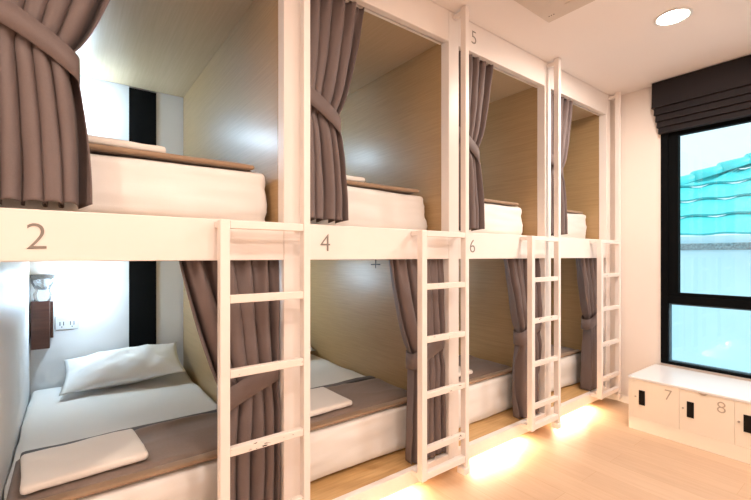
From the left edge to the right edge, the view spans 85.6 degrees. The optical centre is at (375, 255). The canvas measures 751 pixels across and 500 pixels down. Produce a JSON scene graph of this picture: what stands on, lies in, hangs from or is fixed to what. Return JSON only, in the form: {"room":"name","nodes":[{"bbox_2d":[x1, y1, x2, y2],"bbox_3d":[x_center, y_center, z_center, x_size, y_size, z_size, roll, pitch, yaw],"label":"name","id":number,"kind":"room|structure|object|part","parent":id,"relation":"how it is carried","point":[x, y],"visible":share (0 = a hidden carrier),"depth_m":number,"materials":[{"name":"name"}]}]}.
{"room":"dormitory","nodes":[
{"label":"dormitory","id":0,"kind":"room"},
{"bbox_2d":[30,75,182,399],"bbox_3d":[-1.504,-0.070,3.573,6.520,2.860,0.100,0,0,-37],"label":"wall","id":1,"kind":"structure","parent":0,"point":[100,300],"depth_m":3.09,"materials":[{"name":"paint"}]},
{"bbox_2d":[31,300,52,349],"bbox_3d":[-2.320,0.475,2.828,0.118,0.330,0.098,0,0,-37],"label":"wall box","id":2,"kind":"object","parent":1,"relation":"attached to","point":[41,311],"visible":0.91,"depth_m":2.79,"materials":[{"name":"brown wood"}]},
{"bbox_2d":[30,274,55,300],"bbox_3d":[-2.303,0.218,2.809,0.127,0.183,0.128,0,0,15],"label":"wall lamp","id":3,"kind":"object","parent":2,"relation":"on","point":[42,284],"visible":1,"depth_m":2.77,"materials":[{"name":"white"}]},
{"bbox_3d":[-2.301,0.450,2.886,0.017,0.260,0.028,0,0,-37],"label":"plate","id":4,"kind":"part","parent":2,"relation":"part of","materials":[{"name":"brown wood"}]},
{"bbox_2d":[55,314,78,329],"bbox_3d":[-2.240,0.480,2.946,0.136,0.104,0.010,0,0,-37],"label":"wall socket","id":5,"kind":"object","parent":1,"relation":"attached to","point":[62,322],"visible":1,"depth_m":2.94,"materials":[{"name":"plastic"}]},
{"bbox_2d":[129,87,155,346],"bbox_3d":[-1.855,0.010,3.236,0.189,2.660,0.012,0,0,-37],"label":"trim","id":6,"kind":"structure","parent":1,"relation":"attached to","point":[142,104],"depth_m":3.23,"materials":[{"name":"black"}]},
{"bbox_2d":[381,397,750,499],"bbox_3d":[0.159,1.410,1.379,6.520,0.100,5.606,0,0,-37],"label":"floor","id":7,"kind":"structure","parent":0,"point":[595,454],"depth_m":2.58,"materials":[{"name":"laminate"}]},
{"bbox_2d":[0,0,299,499],"bbox_3d":[-1.404,-0.102,2.318,1.151,2.793,1.993,0,0,-37],"label":"bunk bed","id":8,"kind":"object","parent":7,"relation":"on","point":[234,65],"visible":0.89,"depth_m":1.96,"materials":[{"name":"white paint"}]},
{"bbox_2d":[0,0,109,208],"bbox_3d":[-0.838,-0.747,1.571,0.978,1.156,0.116,0,0,-37],"label":"curtain","id":9,"kind":"object","parent":8,"relation":"hanging from","point":[45,151],"visible":1,"depth_m":1.33,"materials":[{"name":"brown fabric"}]},
{"bbox_2d":[4,371,216,499],"bbox_3d":[-1.466,1.060,2.397,0.993,0.304,1.811,0,0,-37],"label":"mattress","id":10,"kind":"object","parent":8,"relation":"on","point":[50,419],"visible":0.52,"depth_m":2.31,"materials":[{"name":"white fabric"}]},
{"bbox_2d":[6,409,216,499],"bbox_3d":[-1.089,0.897,1.903,0.935,0.045,0.555,0,0,-37],"label":"blanket","id":11,"kind":"object","parent":10,"relation":"on","point":[174,444],"visible":0.53,"depth_m":1.81,"materials":[{"name":"fabric"}]},
{"bbox_2d":[19,429,148,494],"bbox_3d":[-1.251,0.865,1.750,0.427,0.038,0.343,0,0,-41],"label":"towel","id":12,"kind":"object","parent":11,"relation":"on","point":[54,466],"visible":1,"depth_m":1.70,"materials":[{"name":"fabric"}]},
{"bbox_2d":[59,342,184,395],"bbox_3d":[-1.816,0.794,2.945,0.747,0.250,0.416,0,0,-33],"label":"pillow","id":13,"kind":"object","parent":10,"relation":"on","point":[128,365],"visible":1,"depth_m":2.84,"materials":[{"name":"fabric"}]},
{"bbox_2d":[0,154,266,221],"bbox_3d":[-1.440,-0.270,2.368,0.974,0.278,1.889,0,0,-37],"label":"mattress","id":14,"kind":"object","parent":8,"relation":"on","point":[120,185],"visible":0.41,"depth_m":1.65,"materials":[{"name":"white fabric"}]},
{"bbox_2d":[89,143,254,171],"bbox_3d":[-1.060,-0.418,1.831,0.865,0.038,0.555,0,0,-37],"label":"blanket","id":15,"kind":"object","parent":14,"relation":"on","point":[99,149],"visible":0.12,"depth_m":1.66,"materials":[{"name":"brown fabric"}]},
{"bbox_2d":[88,134,165,152],"bbox_3d":[-1.116,-0.445,1.721,0.343,0.038,0.345,0,0,-41],"label":"towel","id":16,"kind":"object","parent":15,"relation":"on","point":[92,139],"visible":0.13,"depth_m":1.60,"materials":[{"name":"fabric"}]},
{"bbox_3d":[-1.417,-1.340,2.335,0.982,0.020,1.951,0,0,-37],"label":"canopy panel","id":17,"kind":"part","parent":8,"relation":"part of","materials":[{"name":"laminate"}]},
{"bbox_2d":[179,260,279,499],"bbox_3d":[-0.842,0.606,1.577,0.981,1.208,0.113,0,0,-37],"label":"curtain","id":18,"kind":"object","parent":8,"relation":"hanging from","point":[254,326],"visible":0.77,"depth_m":1.76,"materials":[{"name":"brown fabric"}]},
{"bbox_2d":[215,0,309,499],"bbox_3d":[-0.468,-0.097,1.711,0.389,2.798,0.105,0,0,-37],"label":"ladder","id":19,"kind":"object","parent":8,"relation":"attached to","point":[225,451],"visible":1,"depth_m":1.71,"materials":[{"name":"white paint"}]},
{"bbox_3d":[-0.592,0.545,1.584,0.038,1.374,0.040,0,0,-37],"label":"rail","id":20,"kind":"part","parent":19,"relation":"part of","materials":[{"name":"white paint"}]},
{"bbox_3d":[-0.450,-0.124,1.690,0.316,0.032,0.032,0,0,-37],"label":"rail","id":21,"kind":"part","parent":19,"relation":"part of","materials":[{"name":"white paint"}]},
{"bbox_3d":[-0.312,-0.118,1.797,0.032,2.756,0.040,0,0,-37],"label":"rail","id":22,"kind":"part","parent":19,"relation":"part of","materials":[{"name":"white paint"}]},
{"bbox_3d":[-0.397,-0.102,1.873,0.084,2.793,0.065,0,0,-37],"label":"post","id":23,"kind":"part","parent":8,"relation":"part of","materials":[{"name":"white paint"}]},
{"bbox_2d":[310,0,458,499],"bbox_3d":[-0.514,-0.102,2.993,1.082,2.793,1.993,0,0,-37],"label":"bunk bed","id":24,"kind":"object","parent":7,"relation":"on","point":[399,115],"visible":0.56,"depth_m":2.63,"materials":[{"name":"white paint"}]},
{"bbox_2d":[310,354,406,481],"bbox_3d":[-0.606,1.062,3.045,1.009,0.300,1.816,0,0,-37],"label":"mattress","id":25,"kind":"object","parent":24,"relation":"on","point":[336,447],"visible":0.15,"depth_m":2.35,"materials":[{"name":"white fabric"}]},
{"bbox_2d":[310,376,406,430],"bbox_3d":[-0.235,0.898,2.551,0.943,0.043,0.554,0,0,-37],"label":"blanket","id":26,"kind":"object","parent":25,"relation":"on","point":[368,394],"visible":0.44,"depth_m":2.55,"materials":[{"name":"brown fabric"}]},
{"bbox_2d":[310,387,351,416],"bbox_3d":[-0.402,0.865,2.393,0.425,0.038,0.346,0,0,-38],"label":"towel","id":27,"kind":"object","parent":26,"relation":"on","point":[322,399],"visible":0.57,"depth_m":2.37,"materials":[{"name":"fabric"}]},
{"bbox_2d":[310,186,426,229],"bbox_3d":[-0.598,-0.267,3.032,0.983,0.274,1.841,0,0,-37],"label":"mattress","id":28,"kind":"object","parent":24,"relation":"on","point":[366,207],"visible":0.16,"depth_m":2.38,"materials":[{"name":"white fabric"}]},
{"bbox_2d":[347,180,418,194],"bbox_3d":[-0.233,-0.419,2.515,0.873,0.041,0.554,0,0,-37],"label":"blanket","id":29,"kind":"object","parent":28,"relation":"on","point":[399,190],"visible":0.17,"depth_m":2.40,"materials":[{"name":"brown fabric"}]},
{"bbox_2d":[346,175,364,181],"bbox_3d":[-0.293,-0.445,2.401,0.342,0.037,0.342,0,0,-38],"label":"towel","id":30,"kind":"object","parent":29,"relation":"on","point":[351,178],"visible":0.16,"depth_m":2.33,"materials":[{"name":"fabric"}]},
{"bbox_2d":[310,0,441,223],"bbox_3d":[0.010,-0.748,2.228,0.992,1.157,0.124,0,0,-37],"label":"curtain","id":31,"kind":"object","parent":24,"relation":"hanging from","point":[335,25],"visible":0.73,"depth_m":2.00,"materials":[{"name":"brown fabric"}]},
{"bbox_2d":[310,0,364,223],"bbox_3d":[-0.223,-0.745,2.047,0.393,1.151,0.116,0,0,-37],"label":"drape","id":32,"kind":"object","parent":31,"relation":"hanging from","point":[335,25],"depth_m":2.00,"materials":[{"name":"brown fabric"}]},
{"bbox_3d":[0.012,-1.320,2.224,0.991,0.012,0.016,0,0,-37],"label":"rod","id":33,"kind":"part","parent":31,"relation":"part of","materials":[{"name":"white paint"}]},
{"bbox_3d":[0.039,1.253,2.189,0.992,0.084,0.039,0,0,-37],"label":"board","id":34,"kind":"part","parent":24,"relation":"part of","materials":[{"name":"white paint"}]},
{"bbox_3d":[-0.562,-1.340,2.982,0.992,0.020,1.951,0,0,-37],"label":"canopy panel","id":35,"kind":"part","parent":24,"relation":"part of","materials":[{"name":"laminate"}]},
{"bbox_2d":[388,259,445,464],"bbox_3d":[0.011,0.606,2.227,0.992,1.208,0.121,0,0,-37],"label":"curtain","id":36,"kind":"object","parent":24,"relation":"hanging from","point":[403,272],"visible":0.61,"depth_m":2.38,"materials":[{"name":"brown fabric"}]},
{"bbox_2d":[411,5,469,482],"bbox_3d":[0.380,-0.097,2.355,0.389,2.798,0.105,0,0,-37],"label":"ladder","id":37,"kind":"object","parent":24,"relation":"attached to","point":[422,473],"visible":1,"depth_m":2.38,"materials":[{"name":"white paint"}]},
{"bbox_3d":[0.257,0.545,2.227,0.038,1.374,0.040,0,0,-37],"label":"rail","id":38,"kind":"part","parent":37,"relation":"part of","materials":[{"name":"white paint"}]},
{"bbox_3d":[0.399,-0.124,2.333,0.316,0.032,0.032,0,0,-37],"label":"rail","id":39,"kind":"part","parent":37,"relation":"part of","materials":[{"name":"white paint"}]},
{"bbox_3d":[0.399,1.211,2.333,0.316,0.038,0.031,0,0,-37],"label":"foot rail","id":40,"kind":"part","parent":37,"relation":"part of","materials":[{"name":"white paint"}]},
{"bbox_3d":[0.537,-0.118,2.440,0.032,2.756,0.040,0,0,-37],"label":"rail","id":41,"kind":"part","parent":37,"relation":"part of","materials":[{"name":"white paint"}]},
{"bbox_3d":[0.464,-0.102,2.525,0.090,2.793,0.065,0,0,-37],"label":"post","id":42,"kind":"part","parent":24,"relation":"part of","materials":[{"name":"white paint"}]},
{"bbox_2d":[459,19,550,458],"bbox_3d":[0.345,-0.102,3.644,1.071,2.793,1.993,0,0,-37],"label":"bunk bed","id":43,"kind":"object","parent":7,"relation":"on","point":[515,146],"visible":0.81,"depth_m":3.20,"materials":[{"name":"white paint"}]},
{"bbox_2d":[459,372,511,427],"bbox_3d":[0.252,1.063,3.696,0.994,0.300,1.813,0,0,-37],"label":"mattress","id":44,"kind":"object","parent":43,"relation":"on","point":[489,397],"visible":0.06,"depth_m":3.02,"materials":[{"name":"white fabric"}]},
{"bbox_2d":[459,355,511,384],"bbox_3d":[0.626,0.896,3.201,0.935,0.047,0.551,0,0,-37],"label":"blanket","id":45,"kind":"object","parent":44,"relation":"on","point":[482,369],"visible":0.27,"depth_m":3.20,"materials":[{"name":"brown fabric"}]},
{"bbox_2d":[459,366,472,376],"bbox_3d":[0.461,0.865,3.048,0.422,0.037,0.343,0,0,-35],"label":"towel","id":46,"kind":"object","parent":45,"relation":"on","point":[470,371],"visible":0.08,"depth_m":3.01,"materials":[{"name":"fabric"}]},
{"bbox_2d":[459,203,522,234],"bbox_3d":[0.256,-0.267,3.685,0.968,0.272,1.840,0,0,-37],"label":"mattress","id":47,"kind":"object","parent":43,"relation":"on","point":[499,219],"visible":0.1,"depth_m":3.07,"materials":[{"name":"white fabric"}]},
{"bbox_2d":[484,199,518,205],"bbox_3d":[0.628,-0.417,3.165,0.865,0.037,0.551,0,0,-37],"label":"blanket","id":48,"kind":"object","parent":47,"relation":"on","point":[488,201],"visible":0.09,"depth_m":3.08,"materials":[{"name":"brown fabric"}]},
{"bbox_2d":[459,50,537,230],"bbox_3d":[0.873,-0.748,2.876,0.983,1.157,0.114,0,0,-37],"label":"curtain","id":49,"kind":"object","parent":43,"relation":"hanging from","point":[480,72],"visible":0.48,"depth_m":2.67,"materials":[{"name":"brown fabric"}]},
{"bbox_2d":[459,51,492,230],"bbox_3d":[0.641,-0.745,2.700,0.393,1.151,0.113,0,0,-37],"label":"drape","id":50,"kind":"object","parent":49,"relation":"hanging from","point":[480,72],"depth_m":2.67,"materials":[{"name":"brown fabric"}]},
{"bbox_3d":[0.872,-1.320,2.876,0.983,0.012,0.016,0,0,-37],"label":"rod","id":51,"kind":"part","parent":49,"relation":"part of","materials":[{"name":"white paint"}]},
{"bbox_3d":[0.899,1.253,2.841,0.984,0.084,0.039,0,0,-37],"label":"board","id":52,"kind":"part","parent":43,"relation":"part of","materials":[{"name":"white paint"}]},
{"bbox_3d":[0.297,-1.340,3.634,0.984,0.020,1.951,0,0,-37],"label":"canopy panel","id":53,"kind":"part","parent":43,"relation":"part of","materials":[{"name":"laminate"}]},
{"bbox_2d":[504,258,541,418],"bbox_3d":[0.871,0.606,2.878,0.983,1.208,0.120,0,0,-37],"label":"curtain","id":54,"kind":"object","parent":43,"relation":"hanging from","point":[515,269],"visible":0.66,"depth_m":3.02,"materials":[{"name":"brown fabric"}]},
{"bbox_2d":[520,57,561,431],"bbox_3d":[1.223,-0.097,2.993,0.389,2.798,0.105,0,0,-37],"label":"ladder","id":55,"kind":"object","parent":43,"relation":"attached to","point":[554,419],"visible":1,"depth_m":3.06,"materials":[{"name":"white paint"}]},
{"bbox_3d":[1.099,0.545,2.866,0.038,1.374,0.040,0,0,-37],"label":"rail","id":56,"kind":"part","parent":55,"relation":"part of","materials":[{"name":"white paint"}]},
{"bbox_3d":[1.242,-0.124,2.971,0.316,0.032,0.032,0,0,-37],"label":"rail","id":57,"kind":"part","parent":55,"relation":"part of","materials":[{"name":"white paint"}]},
{"bbox_3d":[1.241,1.211,2.972,0.316,0.038,0.031,0,0,-37],"label":"foot rail","id":58,"kind":"part","parent":55,"relation":"part of","materials":[{"name":"white paint"}]},
{"bbox_3d":[1.379,-0.118,3.079,0.032,2.756,0.040,0,0,-37],"label":"rail","id":59,"kind":"part","parent":55,"relation":"part of","materials":[{"name":"white paint"}]},
{"bbox_3d":[1.319,-0.102,3.174,0.087,2.793,0.065,0,0,-37],"label":"post","id":60,"kind":"part","parent":43,"relation":"part of","materials":[{"name":"white paint"}]},
{"bbox_2d":[551,67,609,415],"bbox_3d":[1.213,-0.102,4.303,1.106,2.793,1.992,0,0,-37],"label":"bunk bed","id":61,"kind":"object","parent":7,"relation":"on","point":[586,170],"visible":0.34,"depth_m":3.80,"materials":[{"name":"white paint"}]},
{"bbox_2d":[551,352,580,391],"bbox_3d":[1.094,1.062,4.334,0.965,0.302,1.808,0,0,-37],"label":"mattress","id":62,"kind":"object","parent":61,"relation":"on","point":[571,364],"visible":0.07,"depth_m":3.74,"materials":[{"name":"white fabric"}]},
{"bbox_2d":[551,344,581,357],"bbox_3d":[1.466,0.896,3.841,0.903,0.047,0.553,0,0,-37],"label":"blanket","id":63,"kind":"object","parent":62,"relation":"on","point":[565,351],"visible":0.16,"depth_m":3.82,"materials":[{"name":"brown fabric"}]},
{"bbox_2d":[551,213,586,238],"bbox_3d":[1.099,-0.267,4.322,0.938,0.273,1.842,0,0,-37],"label":"mattress","id":64,"kind":"object","parent":61,"relation":"on","point":[577,227],"visible":0.05,"depth_m":3.75,"materials":[{"name":"white fabric"}]},
{"bbox_2d":[567,210,582,213],"bbox_3d":[1.468,-0.418,3.805,0.834,0.040,0.554,0,0,-37],"label":"blanket","id":65,"kind":"object","parent":64,"relation":"on","point":[568,211],"visible":0.04,"depth_m":3.74,"materials":[{"name":"brown fabric"}]},
{"bbox_2d":[551,92,599,235],"bbox_3d":[1.714,-0.748,3.514,0.951,1.157,0.117,0,0,-37],"label":"curtain","id":66,"kind":"object","parent":61,"relation":"hanging from","point":[566,105],"visible":0.36,"depth_m":3.33,"materials":[{"name":"brown fabric"}]},
{"bbox_2d":[551,92,572,235],"bbox_3d":[1.495,-0.745,3.348,0.393,1.151,0.114,0,0,-37],"label":"drape","id":67,"kind":"object","parent":66,"relation":"hanging from","point":[566,105],"depth_m":3.32,"materials":[{"name":"brown fabric"}]},
{"bbox_3d":[1.714,-1.320,3.514,0.951,0.012,0.016,0,0,-37],"label":"rod","id":68,"kind":"part","parent":66,"relation":"part of","materials":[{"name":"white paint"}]},
{"bbox_3d":[1.741,1.253,3.478,0.952,0.084,0.039,0,0,-37],"label":"board","id":69,"kind":"part","parent":61,"relation":"part of","materials":[{"name":"white paint"}]},
{"bbox_3d":[1.139,-1.340,4.272,0.952,0.020,1.951,0,0,-37],"label":"canopy panel","id":70,"kind":"part","parent":61,"relation":"part of","materials":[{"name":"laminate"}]},
{"bbox_2d":[575,258,603,390],"bbox_3d":[1.714,0.606,3.514,0.951,1.208,0.113,0,0,-37],"label":"curtain","id":71,"kind":"object","parent":61,"relation":"hanging from","point":[586,267],"visible":0.89,"depth_m":3.64,"materials":[{"name":"brown fabric"}]},
{"bbox_3d":[2.145,-0.102,3.800,0.080,2.793,0.065,0,0,-37],"label":"post","id":72,"kind":"part","parent":61,"relation":"part of","materials":[{"name":"white paint"}]},
{"bbox_2d":[590,92,621,399],"bbox_3d":[2.063,-0.097,3.631,0.389,2.798,0.105,0,0,-37],"label":"ladder","id":73,"kind":"object","parent":61,"relation":"attached to","point":[616,391],"visible":1,"depth_m":3.69,"materials":[{"name":"white paint"}]},
{"bbox_3d":[1.940,0.545,3.503,0.038,1.374,0.040,0,0,-37],"label":"rail","id":74,"kind":"part","parent":73,"relation":"part of","materials":[{"name":"white paint"}]},
{"bbox_3d":[2.082,-0.124,3.609,0.316,0.032,0.032,0,0,-37],"label":"rail","id":75,"kind":"part","parent":73,"relation":"part of","materials":[{"name":"white paint"}]},
{"bbox_3d":[2.082,1.211,3.609,0.316,0.038,0.031,0,0,-37],"label":"foot rail","id":76,"kind":"part","parent":73,"relation":"part of","materials":[{"name":"white paint"}]},
{"bbox_3d":[2.220,-0.118,3.716,0.032,2.756,0.040,0,0,-37],"label":"rail","id":77,"kind":"part","parent":73,"relation":"part of","materials":[{"name":"white paint"}]},
{"bbox_2d":[628,364,750,464],"bbox_3d":[2.703,1.153,2.760,0.566,0.413,1.579,0,0,-37],"label":"lockers","id":78,"kind":"object","parent":7,"relation":"on","point":[711,413],"visible":1,"depth_m":2.93,"materials":[{"name":"paint"}]},
{"bbox_3d":[2.124,1.112,3.079,0.018,0.295,0.306,0,0,-37],"label":"locker door","id":79,"kind":"part","parent":78,"relation":"part of","materials":[{"name":"paint"}]},
{"bbox_3d":[2.310,1.112,2.834,0.018,0.295,0.306,0,0,-37],"label":"locker door","id":80,"kind":"part","parent":78,"relation":"part of","materials":[{"name":"paint"}]},
{"bbox_3d":[2.495,1.112,2.590,0.018,0.295,0.306,0,0,-37],"label":"locker door","id":81,"kind":"part","parent":78,"relation":"part of","materials":[{"name":"paint"}]},
{"bbox_2d":[430,0,750,95],"bbox_3d":[0.159,-1.550,1.379,6.520,0.100,5.606,0,0,-37],"label":"ceiling","id":82,"kind":"structure","parent":0,"point":[611,46],"depth_m":2.77,"materials":[{"name":"paint"}]},
{"bbox_2d":[514,0,594,22],"bbox_3d":[1.018,-1.482,2.001,0.834,0.036,0.834,0,0,-37],"label":"air vent","id":83,"kind":"object","parent":82,"relation":"attached to","point":[548,10],"depth_m":2.39,"materials":[{"name":"plastic"}]},
{"bbox_2d":[654,7,692,25],"bbox_3d":[1.863,-1.495,2.542,0.200,0.008,0.200,0,0,-37],"label":"recessed light","id":84,"kind":"object","parent":82,"relation":"in","point":[676,15],"visible":1,"depth_m":2.54,"materials":[{"name":"white plastic"}]},
{"bbox_2d":[658,9,688,23],"bbox_3d":[1.863,-1.498,2.542,0.159,0.003,0.159,0,0,-37],"label":"diffuser","id":85,"kind":"object","parent":84,"relation":"attached to","point":[673,16],"depth_m":2.53,"materials":[{"name":"white"}]},
{"bbox_2d":[606,87,750,401],"bbox_3d":[2.741,-0.070,3.337,0.160,2.860,5.406,0,0,-37],"label":"wall","id":86,"kind":"structure","parent":0,"point":[640,138],"depth_m":3.68,"materials":[{"name":"paint"}]},
{"bbox_2d":[622,395,628,403],"bbox_3d":[2.382,1.325,3.666,0.014,0.070,0.275,0,0,-37],"label":"baseboard","id":87,"kind":"structure","parent":86,"relation":"attached to","point":[625,399],"depth_m":3.75,"materials":[{"name":"white paint"}]},
{"bbox_2d":[651,55,750,134],"bbox_3d":[2.946,-1.274,2.845,0.103,0.437,1.736,0,0,-37],"label":"blind","id":88,"kind":"object","parent":86,"relation":"attached to","point":[718,93],"visible":1,"depth_m":3.23,"materials":[{"name":"black fabric"}]},
{"bbox_2d":[661,116,750,378],"bbox_3d":[3.017,-0.166,2.892,0.087,2.188,1.665,0,0,-37],"label":"window","id":89,"kind":"structure","parent":86,"relation":"in","point":[671,295],"depth_m":3.47,"materials":[{"name":"black metal"}]},
{"bbox_3d":[3.018,-0.400,2.893,0.055,1.480,1.559,0,0,-37],"label":"sash","id":90,"kind":"part","parent":89,"relation":"part of","materials":[{"name":"black metal"}]},
{"label":"outside","id":91,"kind":"structure","parent":0,"visible":0},
{"bbox_3d":[14.883,4.410,8.773,25.680,0.100,28.000,0,0,-37],"label":"ground","id":92,"kind":"structure","parent":91,"visible":0},
{"bbox_2d":[672,153,750,372],"bbox_3d":[10.248,0.463,3.763,5.940,7.794,17.616,0,0,-37],"label":"house","id":93,"kind":"structure","parent":92,"relation":"on","point":[720,264],"depth_m":6.08,"materials":[{"name":"teal tile"}]}
]}

